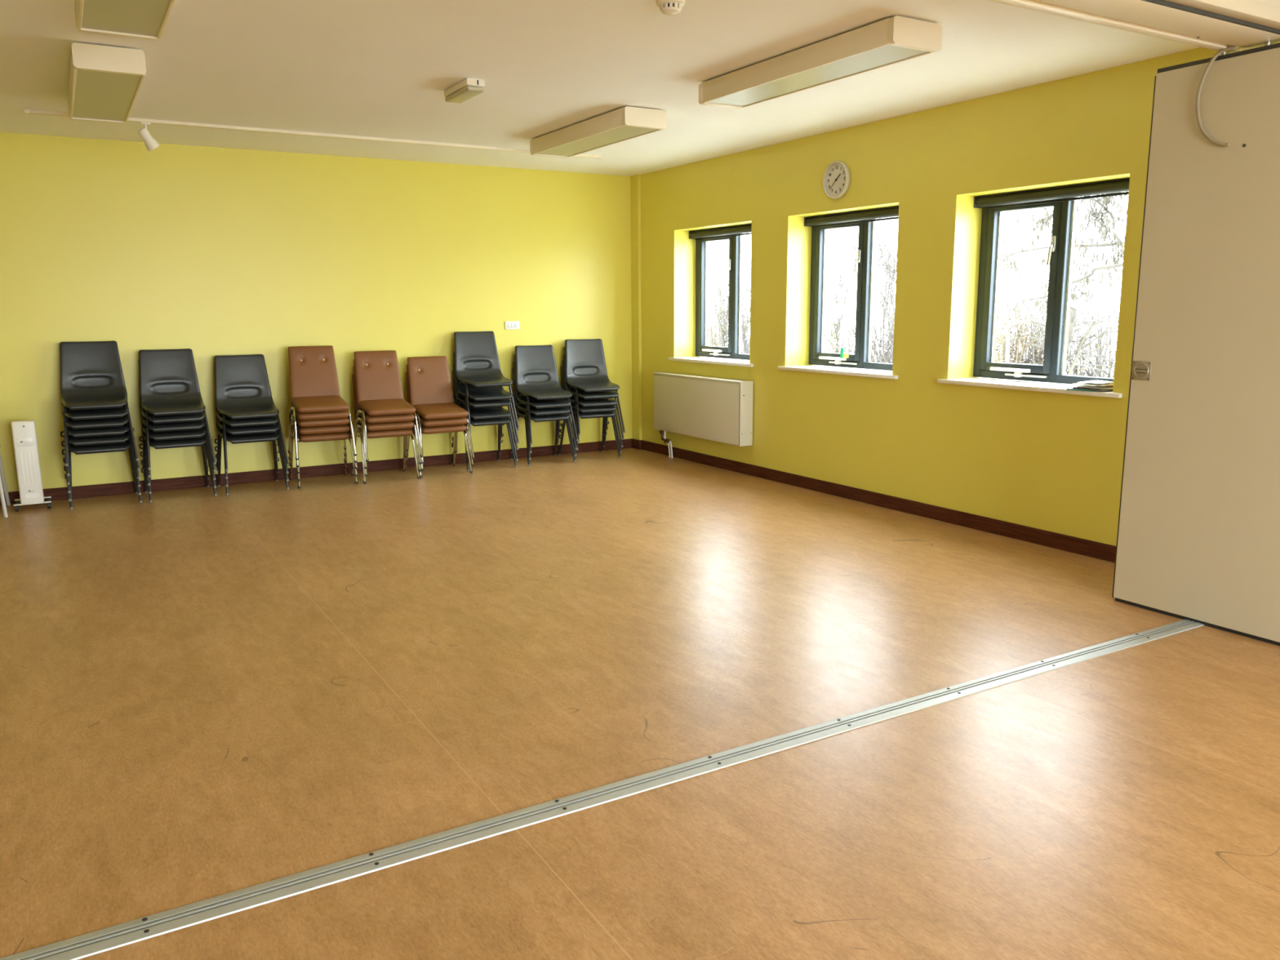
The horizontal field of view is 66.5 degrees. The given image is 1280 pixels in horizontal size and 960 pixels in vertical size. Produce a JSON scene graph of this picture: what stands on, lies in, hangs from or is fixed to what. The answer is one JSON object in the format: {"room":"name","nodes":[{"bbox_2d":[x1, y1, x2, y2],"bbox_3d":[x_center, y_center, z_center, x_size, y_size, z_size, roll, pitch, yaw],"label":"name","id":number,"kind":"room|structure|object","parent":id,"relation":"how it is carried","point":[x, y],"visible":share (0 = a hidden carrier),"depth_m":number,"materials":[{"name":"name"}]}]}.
{"room":"community hall","nodes":[
{"label":"community hall","id":0,"kind":"room"},
{"bbox_2d":[0,132,632,492],"bbox_3d":[-2.869,-1.388,8.419,6.950,2.700,0.300,-6,12,-30],"label":"wall","id":1,"kind":"structure","parent":0,"point":[210,251],"depth_m":8.13,"materials":[{"name":"yellow paint"}]},
{"bbox_2d":[0,438,631,505],"bbox_3d":[-2.794,-0.080,8.507,6.318,0.093,0.018,-6,12,-30],"label":"baseboard","id":2,"kind":"structure","parent":1,"relation":"attached to","point":[126,487],"depth_m":8.40,"materials":[{"name":"red wood"}]},
{"bbox_2d":[504,320,519,329],"bbox_3d":[-1.205,-1.460,9.221,0.147,0.076,0.014,-6,12,-30],"label":"wall plate","id":3,"kind":"object","parent":1,"relation":"attached to","point":[513,324],"visible":1,"depth_m":9.22,"materials":[{"name":"white plastic"}]},
{"bbox_2d":[0,0,1199,176],"bbox_3d":[0.381,-1.837,2.742,6.950,0.150,13.100,-6,12,-30],"label":"ceiling","id":4,"kind":"structure","parent":0,"point":[381,68],"depth_m":5.21,"materials":[{"name":"white paint"}]},
{"bbox_2d":[67,42,146,123],"bbox_3d":[-2.937,-2.144,5.340,0.311,0.122,1.505,-6,12,-30],"label":"ceiling light","id":5,"kind":"object","parent":4,"relation":"attached to","point":[105,82],"visible":1,"depth_m":4.97,"materials":[{"name":"white plastic"}]},
{"bbox_2d":[72,69,141,121],"bbox_3d":[-2.936,-2.094,5.349,0.283,0.004,1.441,-6,12,-30],"label":"diffuser","id":6,"kind":"object","parent":5,"relation":"attached to","point":[98,95],"depth_m":5.26,"materials":[{"name":"beige plastic"}]},
{"bbox_2d":[74,0,175,40],"bbox_3d":[-1.804,-1.813,3.454,0.311,0.122,1.525,-6,12,-30],"label":"ceiling light","id":7,"kind":"object","parent":4,"relation":"attached to","point":[146,20],"visible":1,"depth_m":3.86,"materials":[{"name":"white plastic"}]},
{"bbox_2d":[23,108,602,159],"bbox_3d":[-2.123,-2.543,7.255,4.170,0.024,0.038,-6,12,-30],"label":"track","id":8,"kind":"object","parent":4,"relation":"attached to","point":[25,111],"visible":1,"depth_m":7.07,"materials":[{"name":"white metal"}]},
{"bbox_2d":[137,121,159,151],"bbox_3d":[-3.314,-2.314,6.590,0.086,0.181,0.132,6,12,31],"label":"track spotlight","id":9,"kind":"object","parent":8,"relation":"hanging from","point":[151,144],"visible":1,"depth_m":6.57,"materials":[{"name":"white plastic"}]},
{"bbox_2d":[444,77,484,103],"bbox_3d":[-1.010,-2.233,5.610,0.106,0.066,0.383,-6,12,-30],"label":"emergency light","id":10,"kind":"object","parent":4,"relation":"attached to","point":[468,88],"visible":1,"depth_m":5.52,"materials":[{"name":"white plastic"}]},
{"bbox_2d":[529,106,666,158],"bbox_3d":[-0.330,-2.439,6.890,0.314,0.122,1.455,-6,12,-30],"label":"ceiling light","id":11,"kind":"object","parent":4,"relation":"attached to","point":[624,123],"visible":1,"depth_m":6.65,"materials":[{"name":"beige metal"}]},
{"bbox_2d":[536,125,657,155],"bbox_3d":[-0.330,-2.389,6.899,0.286,0.004,1.391,-6,12,-30],"label":"diffuser","id":12,"kind":"object","parent":11,"relation":"attached to","point":[602,136],"depth_m":6.84,"materials":[{"name":"beige plastic"}]},
{"bbox_2d":[656,0,684,15],"bbox_3d":[0.128,-1.967,4.059,0.120,0.055,0.120,-6,12,-30],"label":"smoke detector","id":13,"kind":"object","parent":4,"relation":"attached to","point":[668,7],"visible":1,"depth_m":4.03,"materials":[{"name":"white plastic"}]},
{"bbox_2d":[698,15,942,108],"bbox_3d":[0.850,-2.106,4.997,0.299,0.122,1.525,-6,12,-30],"label":"ceiling light","id":14,"kind":"object","parent":4,"relation":"attached to","point":[895,39],"visible":1,"depth_m":4.76,"materials":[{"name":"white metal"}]},
{"bbox_2d":[708,44,928,106],"bbox_3d":[0.851,-2.056,5.006,0.271,0.004,1.461,-6,12,-30],"label":"diffuser","id":15,"kind":"object","parent":14,"relation":"attached to","point":[861,59],"depth_m":4.90,"materials":[{"name":"beige plastic"}]},
{"bbox_2d":[987,0,1279,53],"bbox_3d":[0.398,-1.658,2.748,6.350,0.203,0.340,-6,12,-30],"label":"ceiling track","id":16,"kind":"object","parent":4,"relation":"attached to","point":[1218,25],"visible":0.83,"depth_m":3.69,"materials":[{"name":"white metal"}]},
{"bbox_2d":[1195,45,1237,146],"bbox_3d":[2.452,-1.627,4.171,0.020,0.407,0.152,-8,12,-35],"label":"cable","id":17,"kind":"object","parent":16,"relation":"hanging from","point":[1204,132],"visible":1,"depth_m":4.20,"materials":[{"name":"white plastic"}]},
{"bbox_2d":[0,448,1279,959],"bbox_3d":[0.399,0.954,3.244,6.950,0.120,13.100,-6,12,-30],"label":"floor","id":18,"kind":"structure","parent":0,"point":[204,695],"depth_m":3.41,"materials":[{"name":"brown laminate"}]},
{"bbox_2d":[0,444,10,517],"bbox_3d":[-4.803,-0.194,6.935,0.460,0.902,0.527,-6,12,-30],"label":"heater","id":19,"kind":"object","parent":18,"relation":"on","point":[2,470],"visible":1,"depth_m":7.23,"materials":[{"name":"white metal"}]},
{"bbox_2d":[10,420,51,511],"bbox_3d":[-4.507,-0.120,7.200,0.236,0.655,0.263,-6,12,-30],"label":"heater","id":20,"kind":"object","parent":18,"relation":"on","point":[24,432],"visible":1,"depth_m":7.09,"materials":[{"name":"white plastic"}]},
{"bbox_2d":[23,440,31,444],"bbox_3d":[-4.432,-0.276,7.069,0.048,0.024,0.004,-6,12,-30],"label":"switch","id":21,"kind":"object","parent":20,"relation":"attached to","point":[25,442],"depth_m":7.07,"materials":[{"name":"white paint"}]},
{"bbox_2d":[64,440,142,509],"bbox_3d":[-4.088,-0.267,7.386,0.495,0.878,0.486,-6,12,-30],"label":"chair","id":22,"kind":"object","parent":18,"relation":"on","point":[113,447],"visible":0.3,"depth_m":7.22,"materials":[{"name":"black paint"}]},
{"bbox_2d":[63,431,141,501],"bbox_3d":[-4.085,-0.329,7.365,0.495,0.878,0.486,-6,12,-29],"label":"chair","id":23,"kind":"object","parent":22,"relation":"on","point":[85,441],"visible":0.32,"depth_m":7.19,"materials":[{"name":"black paint"}]},
{"bbox_2d":[62,420,140,493],"bbox_3d":[-4.079,-0.389,7.345,0.495,0.878,0.486,-6,12,-30],"label":"chair","id":24,"kind":"object","parent":23,"relation":"on","point":[106,431],"visible":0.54,"depth_m":7.17,"materials":[{"name":"black paint"}]},
{"bbox_2d":[61,410,139,484],"bbox_3d":[-4.075,-0.449,7.324,0.495,0.878,0.486,-6,12,-30],"label":"chair","id":25,"kind":"object","parent":24,"relation":"on","point":[108,422],"visible":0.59,"depth_m":7.17,"materials":[{"name":"black paint"}]},
{"bbox_2d":[61,401,140,475],"bbox_3d":[-4.065,-0.513,7.305,0.495,0.878,0.486,-6,12,-30],"label":"chair","id":26,"kind":"object","parent":25,"relation":"on","point":[104,413],"visible":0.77,"depth_m":7.15,"materials":[{"name":"black paint"}]},
{"bbox_2d":[59,340,138,466],"bbox_3d":[-4.061,-0.584,7.282,0.495,0.878,0.486,-6,12,-30],"label":"chair","id":27,"kind":"object","parent":26,"relation":"on","point":[91,374],"visible":0.99,"depth_m":7.37,"materials":[{"name":"black paint"}]},
{"bbox_2d":[141,428,217,502],"bbox_3d":[-3.632,-0.315,7.636,0.495,0.878,0.486,-6,12,-30],"label":"chair","id":28,"kind":"object","parent":18,"relation":"on","point":[173,443],"visible":0.24,"depth_m":7.52,"materials":[{"name":"black paint"}]},
{"bbox_2d":[141,420,216,493],"bbox_3d":[-3.626,-0.378,7.615,0.495,0.878,0.486,-6,12,-30],"label":"chair","id":29,"kind":"object","parent":28,"relation":"on","point":[193,433],"visible":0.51,"depth_m":7.46,"materials":[{"name":"black paint"}]},
{"bbox_2d":[140,412,215,485],"bbox_3d":[-3.621,-0.442,7.593,0.495,0.878,0.486,-6,12,-29],"label":"chair","id":30,"kind":"object","parent":29,"relation":"on","point":[164,427],"visible":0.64,"depth_m":7.44,"materials":[{"name":"black paint"}]},
{"bbox_2d":[138,367,216,477],"bbox_3d":[-3.614,-0.503,7.572,0.495,0.878,0.486,-6,12,-31],"label":"chair","id":31,"kind":"object","parent":30,"relation":"on","point":[185,417],"visible":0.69,"depth_m":7.42,"materials":[{"name":"black paint"}]},
{"bbox_2d":[138,348,216,470],"bbox_3d":[-3.604,-0.560,7.553,0.495,0.878,0.486,-6,12,-30],"label":"chair","id":32,"kind":"object","parent":31,"relation":"on","point":[169,384],"visible":0.98,"depth_m":7.64,"materials":[{"name":"black paint"}]},
{"bbox_2d":[215,419,288,495],"bbox_3d":[-3.161,-0.364,7.893,0.495,0.878,0.486,-6,12,-30],"label":"chair","id":33,"kind":"object","parent":18,"relation":"on","point":[265,437],"visible":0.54,"depth_m":7.80,"materials":[{"name":"black paint"}]},
{"bbox_2d":[215,415,288,487],"bbox_3d":[-3.153,-0.432,7.872,0.495,0.878,0.486,-6,12,-30],"label":"chair","id":34,"kind":"object","parent":33,"relation":"on","point":[269,428],"visible":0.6,"depth_m":7.72,"materials":[{"name":"black paint"}]},
{"bbox_2d":[213,364,288,479],"bbox_3d":[-3.149,-0.493,7.850,0.495,0.878,0.486,-6,12,-30],"label":"chair","id":35,"kind":"object","parent":34,"relation":"on","point":[264,420],"visible":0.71,"depth_m":7.70,"materials":[{"name":"black paint"}]},
{"bbox_2d":[213,354,288,471],"bbox_3d":[-3.140,-0.552,7.830,0.495,0.878,0.486,-6,12,-30],"label":"chair","id":36,"kind":"object","parent":35,"relation":"on","point":[242,383],"visible":0.99,"depth_m":7.92,"materials":[{"name":"black paint"}]},
{"bbox_2d":[289,424,358,488],"bbox_3d":[-2.674,-0.419,8.169,0.479,0.884,0.497,-6,11,-27],"label":"padded chair","id":37,"kind":"object","parent":18,"relation":"on","point":[334,436],"visible":0.17,"depth_m":7.98,"materials":[{"name":"brown leather"}]},
{"bbox_2d":[289,422,357,480],"bbox_3d":[-2.662,-0.479,8.130,0.479,0.884,0.497,-5,11,-26],"label":"padded chair","id":38,"kind":"object","parent":37,"relation":"on","point":[343,428],"visible":0.15,"depth_m":7.95,"materials":[{"name":"brown leather"}]},
{"bbox_2d":[288,374,357,473],"bbox_3d":[-2.654,-0.538,8.089,0.479,0.884,0.497,-6,11,-27],"label":"padded chair","id":39,"kind":"object","parent":38,"relation":"on","point":[312,423],"visible":0.21,"depth_m":7.90,"materials":[{"name":"brown leather"}]},
{"bbox_2d":[288,400,357,466],"bbox_3d":[-2.645,-0.590,8.050,0.479,0.884,0.497,-5,11,-26],"label":"padded chair","id":40,"kind":"object","parent":39,"relation":"on","point":[344,414],"visible":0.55,"depth_m":7.86,"materials":[{"name":"brown leather"}]},
{"bbox_2d":[288,345,356,460],"bbox_3d":[-2.635,-0.645,8.011,0.479,0.884,0.497,-5,11,-26],"label":"padded chair","id":41,"kind":"object","parent":40,"relation":"on","point":[313,372],"visible":1,"depth_m":8.08,"materials":[{"name":"brown leather"}]},
{"bbox_2d":[351,373,420,483],"bbox_3d":[-2.207,-0.459,8.375,0.479,0.884,0.497,-6,12,-28],"label":"padded chair","id":42,"kind":"object","parent":18,"relation":"on","point":[404,432],"visible":0.26,"depth_m":8.22,"materials":[{"name":"brown leather"}]},
{"bbox_2d":[351,366,421,476],"bbox_3d":[-2.189,-0.519,8.340,0.479,0.884,0.497,-6,12,-29],"label":"padded chair","id":43,"kind":"object","parent":42,"relation":"on","point":[404,424],"visible":0.3,"depth_m":8.17,"materials":[{"name":"brown leather"}]},
{"bbox_2d":[353,359,422,469],"bbox_3d":[-2.175,-0.579,8.302,0.479,0.884,0.497,-6,12,-28],"label":"padded chair","id":44,"kind":"object","parent":43,"relation":"on","point":[403,417],"visible":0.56,"depth_m":8.14,"materials":[{"name":"brown leather"}]},
{"bbox_2d":[354,350,422,462],"bbox_3d":[-2.158,-0.639,8.267,0.479,0.884,0.497,-6,12,-28],"label":"padded chair","id":45,"kind":"object","parent":44,"relation":"on","point":[378,379],"visible":0.99,"depth_m":8.33,"materials":[{"name":"brown leather"}]},
{"bbox_2d":[404,372,472,477],"bbox_3d":[-1.803,-0.507,8.627,0.479,0.884,0.497,-6,12,-29],"label":"padded chair","id":46,"kind":"object","parent":18,"relation":"on","point":[459,428],"visible":0.16,"depth_m":8.48,"materials":[{"name":"brown leather"}]},
{"bbox_2d":[405,364,474,471],"bbox_3d":[-1.785,-0.567,8.592,0.479,0.884,0.497,-6,12,-30],"label":"padded chair","id":47,"kind":"object","parent":46,"relation":"on","point":[462,420],"visible":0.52,"depth_m":8.43,"materials":[{"name":"brown leather"}]},
{"bbox_2d":[407,355,475,463],"bbox_3d":[-1.771,-0.627,8.554,0.479,0.884,0.497,-6,12,-29],"label":"padded chair","id":48,"kind":"object","parent":47,"relation":"on","point":[431,394],"visible":0.96,"depth_m":8.61,"materials":[{"name":"brown leather"}]},
{"bbox_2d":[450,370,517,471],"bbox_3d":[-1.440,-0.558,8.911,0.495,0.878,0.486,-6,12,-28],"label":"chair","id":49,"kind":"object","parent":18,"relation":"on","point":[498,421],"visible":0.31,"depth_m":8.78,"materials":[{"name":"black paint"}]},
{"bbox_2d":[451,364,518,465],"bbox_3d":[-1.430,-0.616,8.893,0.495,0.878,0.486,-6,12,-28],"label":"chair","id":50,"kind":"object","parent":49,"relation":"on","point":[479,413],"visible":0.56,"depth_m":8.85,"materials":[{"name":"black paint"}]},
{"bbox_2d":[452,351,518,449],"bbox_3d":[-1.423,-0.717,8.865,0.495,0.878,0.486,-6,11,-28],"label":"chair","id":51,"kind":"object","parent":50,"relation":"on","point":[489,403],"visible":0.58,"depth_m":8.74,"materials":[{"name":"black paint"}]},
{"bbox_2d":[455,375,519,443],"bbox_3d":[-1.411,-0.776,8.848,0.495,0.878,0.486,-6,11,-27],"label":"chair","id":52,"kind":"object","parent":51,"relation":"on","point":[480,393],"visible":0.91,"depth_m":8.83,"materials":[{"name":"black paint"}]},
{"bbox_2d":[453,331,519,432],"bbox_3d":[-1.406,-0.892,8.816,0.495,0.878,0.486,-6,12,-28],"label":"chair","id":53,"kind":"object","parent":52,"relation":"on","point":[477,362],"visible":0.97,"depth_m":8.91,"materials":[{"name":"black paint"}]},
{"bbox_2d":[510,368,575,466],"bbox_3d":[-0.925,-0.611,9.188,0.495,0.878,0.486,-6,11,-27],"label":"chair","id":54,"kind":"object","parent":18,"relation":"on","point":[565,417],"visible":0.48,"depth_m":9.07,"materials":[{"name":"black paint"}]},
{"bbox_2d":[511,361,576,460],"bbox_3d":[-0.917,-0.668,9.166,0.495,0.878,0.486,-6,11,-28],"label":"chair","id":55,"kind":"object","parent":54,"relation":"on","point":[555,411],"visible":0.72,"depth_m":9.03,"materials":[{"name":"black paint"}]},
{"bbox_2d":[513,354,577,453],"bbox_3d":[-0.907,-0.730,9.145,0.495,0.878,0.486,-6,11,-27],"label":"chair","id":56,"kind":"object","parent":55,"relation":"on","point":[548,403],"visible":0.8,"depth_m":9.05,"materials":[{"name":"black paint"}]},
{"bbox_2d":[514,344,578,444],"bbox_3d":[-0.895,-0.807,9.122,0.495,0.878,0.486,-6,11,-27],"label":"chair","id":57,"kind":"object","parent":56,"relation":"on","point":[536,372],"visible":0.98,"depth_m":9.22,"materials":[{"name":"black paint"}]},
{"bbox_2d":[558,365,621,461],"bbox_3d":[-0.497,-0.657,9.431,0.495,0.878,0.486,-5,11,-23],"label":"chair","id":58,"kind":"object","parent":18,"relation":"on","point":[608,414],"visible":0.27,"depth_m":9.39,"materials":[{"name":"black paint"}]},
{"bbox_2d":[560,360,622,456],"bbox_3d":[-0.486,-0.709,9.412,0.495,0.878,0.486,-5,11,-23],"label":"chair","id":59,"kind":"object","parent":58,"relation":"on","point":[607,408],"visible":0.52,"depth_m":9.26,"materials":[{"name":"black paint"}]},
{"bbox_2d":[561,355,622,450],"bbox_3d":[-0.474,-0.762,9.393,0.495,0.878,0.486,-5,11,-23],"label":"chair","id":60,"kind":"object","parent":59,"relation":"on","point":[600,402],"visible":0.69,"depth_m":9.25,"materials":[{"name":"black paint"}]},
{"bbox_2d":[564,346,624,442],"bbox_3d":[-0.464,-0.833,9.370,0.495,0.878,0.486,-5,11,-24],"label":"chair","id":61,"kind":"object","parent":60,"relation":"on","point":[606,394],"visible":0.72,"depth_m":9.23,"materials":[{"name":"black paint"}]},
{"bbox_2d":[564,338,625,435],"bbox_3d":[-0.453,-0.898,9.349,0.495,0.878,0.486,-5,11,-23],"label":"chair","id":62,"kind":"object","parent":61,"relation":"on","point":[586,371],"visible":1,"depth_m":9.46,"materials":[{"name":"black paint"}]},
{"bbox_2d":[0,619,1204,959],"bbox_3d":[0.351,0.895,3.214,6.250,0.007,0.092,-6,12,-30],"label":"floor track","id":63,"kind":"object","parent":18,"relation":"on","point":[121,935],"visible":0.98,"depth_m":2.80,"materials":[{"name":"metal"}]},
{"bbox_2d":[1111,41,1279,645],"bbox_3d":[2.653,-0.576,4.125,0.084,2.552,1.184,-6,12,-30],"label":"partition panel","id":64,"kind":"object","parent":18,"relation":"on","point":[1198,535],"visible":0.94,"depth_m":4.30,"materials":[{"name":"beige laminate"}]},
{"bbox_2d":[640,47,1228,546],"bbox_3d":[3.256,-0.751,4.660,0.310,2.700,12.500,-6,12,-30],"label":"wall","id":65,"kind":"structure","parent":0,"point":[1053,462],"depth_m":6.58,"materials":[{"name":"yellow paint"}]},
{"bbox_2d":[630,174,642,439],"bbox_3d":[-0.037,-1.656,9.811,0.031,2.700,0.145,-6,12,-30],"label":"trim","id":66,"kind":"structure","parent":65,"relation":"attached to","point":[635,180],"depth_m":9.77,"materials":[{"name":"yellow paint"}]},
{"bbox_2d":[653,372,753,457],"bbox_3d":[0.538,-0.540,8.921,0.145,0.812,1.458,-6,12,-30],"label":"radiator","id":67,"kind":"object","parent":65,"relation":"attached to","point":[717,409],"visible":1,"depth_m":8.70,"materials":[{"name":"metal"}]},
{"bbox_2d":[668,235,753,367],"bbox_3d":[0.741,-1.658,8.772,0.332,1.204,1.308,-6,12,-30],"label":"window","id":68,"kind":"structure","parent":65,"relation":"in","point":[733,352],"depth_m":8.91,"materials":[{"name":"metal"}]},
{"bbox_2d":[688,223,751,239],"bbox_3d":[0.792,-2.214,8.705,0.076,0.084,1.186,-6,12,-30],"label":"roller blind","id":69,"kind":"object","parent":65,"relation":"attached to","point":[735,230],"visible":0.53,"depth_m":8.77,"materials":[{"name":"grey fabric"}]},
{"bbox_2d":[822,160,849,198],"bbox_3d":[1.440,-2.199,7.158,0.040,0.267,0.267,-6,12,-30],"label":"wall clock","id":70,"kind":"object","parent":65,"relation":"attached to","point":[836,180],"visible":1,"depth_m":7.15,"materials":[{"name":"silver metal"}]},
{"bbox_2d":[777,220,897,379],"bbox_3d":[1.589,-1.409,7.361,0.332,1.204,1.308,-6,12,-30],"label":"window","id":71,"kind":"structure","parent":65,"relation":"in","point":[864,266],"depth_m":7.49,"materials":[{"name":"metal"}]},
{"bbox_2d":[840,347,848,358],"bbox_3d":[1.587,-0.988,7.585,0.044,0.080,0.081,-6,12,-30],"label":"plastic toy","id":72,"kind":"object","parent":71,"relation":"on","point":[845,355],"visible":1,"depth_m":7.58,"materials":[{"name":"plastic"}]},
{"bbox_2d":[804,205,898,227],"bbox_3d":[1.640,-1.966,7.294,0.076,0.084,1.186,-6,12,-30],"label":"roller blind","id":73,"kind":"object","parent":71,"relation":"attached to","point":[869,215],"visible":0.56,"depth_m":7.32,"materials":[{"name":"grey fabric"}]},
{"bbox_2d":[631,438,1115,562],"bbox_3d":[3.109,0.549,4.801,0.050,0.093,12.500,-6,12,-30],"label":"baseboard","id":74,"kind":"structure","parent":65,"relation":"attached to","point":[1088,548],"depth_m":6.84,"materials":[{"name":"red wood"}]},
{"bbox_2d":[937,196,1122,398],"bbox_3d":[2.450,-1.157,5.926,0.332,1.204,1.308,-6,12,-30],"label":"window","id":75,"kind":"structure","parent":65,"relation":"in","point":[1060,252],"depth_m":6.06,"materials":[{"name":"metal"}]},
{"bbox_2d":[973,177,1129,209],"bbox_3d":[2.502,-1.714,5.860,0.076,0.084,1.186,-6,12,-30],"label":"roller blind","id":76,"kind":"object","parent":75,"relation":"attached to","point":[1038,196],"visible":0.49,"depth_m":5.85,"materials":[{"name":"grey fabric"}]},
{"bbox_2d":[1066,380,1113,391],"bbox_3d":[2.634,-0.547,5.620,0.259,0.057,0.260,-6,12,-30],"label":"pile","id":77,"kind":"object","parent":75,"relation":"on","point":[1091,385],"visible":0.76,"depth_m":5.58,"materials":[{"name":"white paper"}]},
{"bbox_2d":[1072,386,1112,391],"bbox_3d":[2.635,-0.526,5.607,0.210,0.008,0.190,-6,11,-27],"label":"magazine","id":78,"kind":"object","parent":77,"relation":"on","point":[1082,388],"depth_m":5.55,"materials":[{"name":"paper"}]},
{"label":"outside","id":79,"kind":"structure","parent":0,"visible":0},
{"bbox_2d":[874,354,1113,385],"bbox_3d":[21.080,-1.481,34.413,59.100,0.200,100.000,-6,12,-30],"label":"ground","id":80,"kind":"structure","parent":79,"point":[1086,375],"depth_m":65.06,"materials":[{"name":"green plant"}]},
{"bbox_2d":[706,281,728,358],"bbox_3d":[2.052,-2.528,25.307,0.990,5.318,1.037,-6,12,-30],"label":"bare tree","id":81,"kind":"object","parent":80,"relation":"on","point":[719,322],"visible":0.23,"depth_m":24.87,"materials":[{"name":"brown plant"}]},
{"bbox_2d":[706,309,750,359],"bbox_3d":[2.161,-2.283,25.726,2.959,4.696,2.788,-6,11,-27],"label":"shrub","id":82,"kind":"object","parent":80,"relation":"on","point":[712,323],"visible":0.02,"depth_m":25.07,"materials":[{"name":"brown plant"}]},
{"bbox_2d":[707,247,751,359],"bbox_3d":[2.423,-2.734,24.062,1.202,6.159,1.876,-2,10,-11],"label":"bare tree","id":83,"kind":"object","parent":80,"relation":"on","point":[744,326],"visible":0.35,"depth_m":23.74,"materials":[{"name":"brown plant"}]},
{"bbox_2d":[817,255,853,365],"bbox_3d":[3.670,-1.760,20.139,1.593,5.614,1.000,-3,11,-16],"label":"bare tree","id":84,"kind":"object","parent":80,"relation":"on","point":[837,323],"visible":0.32,"depth_m":19.99,"materials":[{"name":"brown plant"}]},
{"bbox_2d":[822,312,891,366],"bbox_3d":[4.158,-1.236,20.579,2.786,4.424,2.752,-6,12,-30],"label":"shrub","id":85,"kind":"object","parent":80,"relation":"on","point":[852,333],"visible":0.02,"depth_m":20.35,"materials":[{"name":"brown plant"}]},
{"bbox_2d":[824,308,894,369],"bbox_3d":[5.046,-1.231,18.941,3.000,4.986,2.641,-6,12,-30],"label":"shrub","id":86,"kind":"object","parent":80,"relation":"on","point":[849,335],"visible":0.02,"depth_m":18.66,"materials":[{"name":"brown plant"}]},
{"bbox_2d":[846,225,897,370],"bbox_3d":[4.736,-1.695,18.108,1.764,6.203,2.910,0,10,2],"label":"bare tree","id":87,"kind":"object","parent":80,"relation":"on","point":[889,268],"visible":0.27,"depth_m":18.11,"materials":[{"name":"brown plant"}]},
{"bbox_2d":[994,280,1044,381],"bbox_3d":[5.431,-0.601,15.396,2.440,4.993,2.708,-5,11,-23],"label":"shrub","id":88,"kind":"object","parent":80,"relation":"on","point":[999,315],"visible":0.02,"depth_m":14.74,"materials":[{"name":"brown plant"}]},
{"bbox_2d":[1004,319,1045,362],"bbox_3d":[4.936,0.173,12.642,0.088,4.439,0.788,-7,12,-34],"label":"branch","id":89,"kind":"object","parent":80,"relation":"on","point":[1007,333],"visible":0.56,"depth_m":12.56,"materials":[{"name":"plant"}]},
{"bbox_2d":[981,283,1096,382],"bbox_3d":[5.598,-0.441,14.691,2.310,4.925,2.238,8,13,40],"label":"shrub","id":90,"kind":"object","parent":80,"relation":"on","point":[1021,335],"visible":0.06,"depth_m":13.98,"materials":[{"name":"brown plant"}]},
{"bbox_2d":[995,283,1119,385],"bbox_3d":[6.520,-0.374,14.051,2.730,5.011,2.667,-6,12,-30],"label":"shrub","id":91,"kind":"object","parent":80,"relation":"on","point":[1099,365],"visible":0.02,"depth_m":13.51,"materials":[{"name":"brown plant"}]},
{"bbox_2d":[1003,276,1119,383],"bbox_3d":[5.071,0.119,11.583,1.123,4.922,1.379,-6,12,-30],"label":"tree","id":92,"kind":"object","parent":80,"relation":"on","point":[1073,310],"visible":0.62,"depth_m":11.18,"materials":[{"name":"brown plant"}]},
{"bbox_2d":[999,192,1128,317],"bbox_3d":[4.623,-0.907,10.010,0.754,7.506,2.645,-8,13,-36],"label":"tree","id":93,"kind":"object","parent":80,"relation":"on","point":[1046,220],"visible":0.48,"depth_m":9.81,"materials":[{"name":"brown plant"}]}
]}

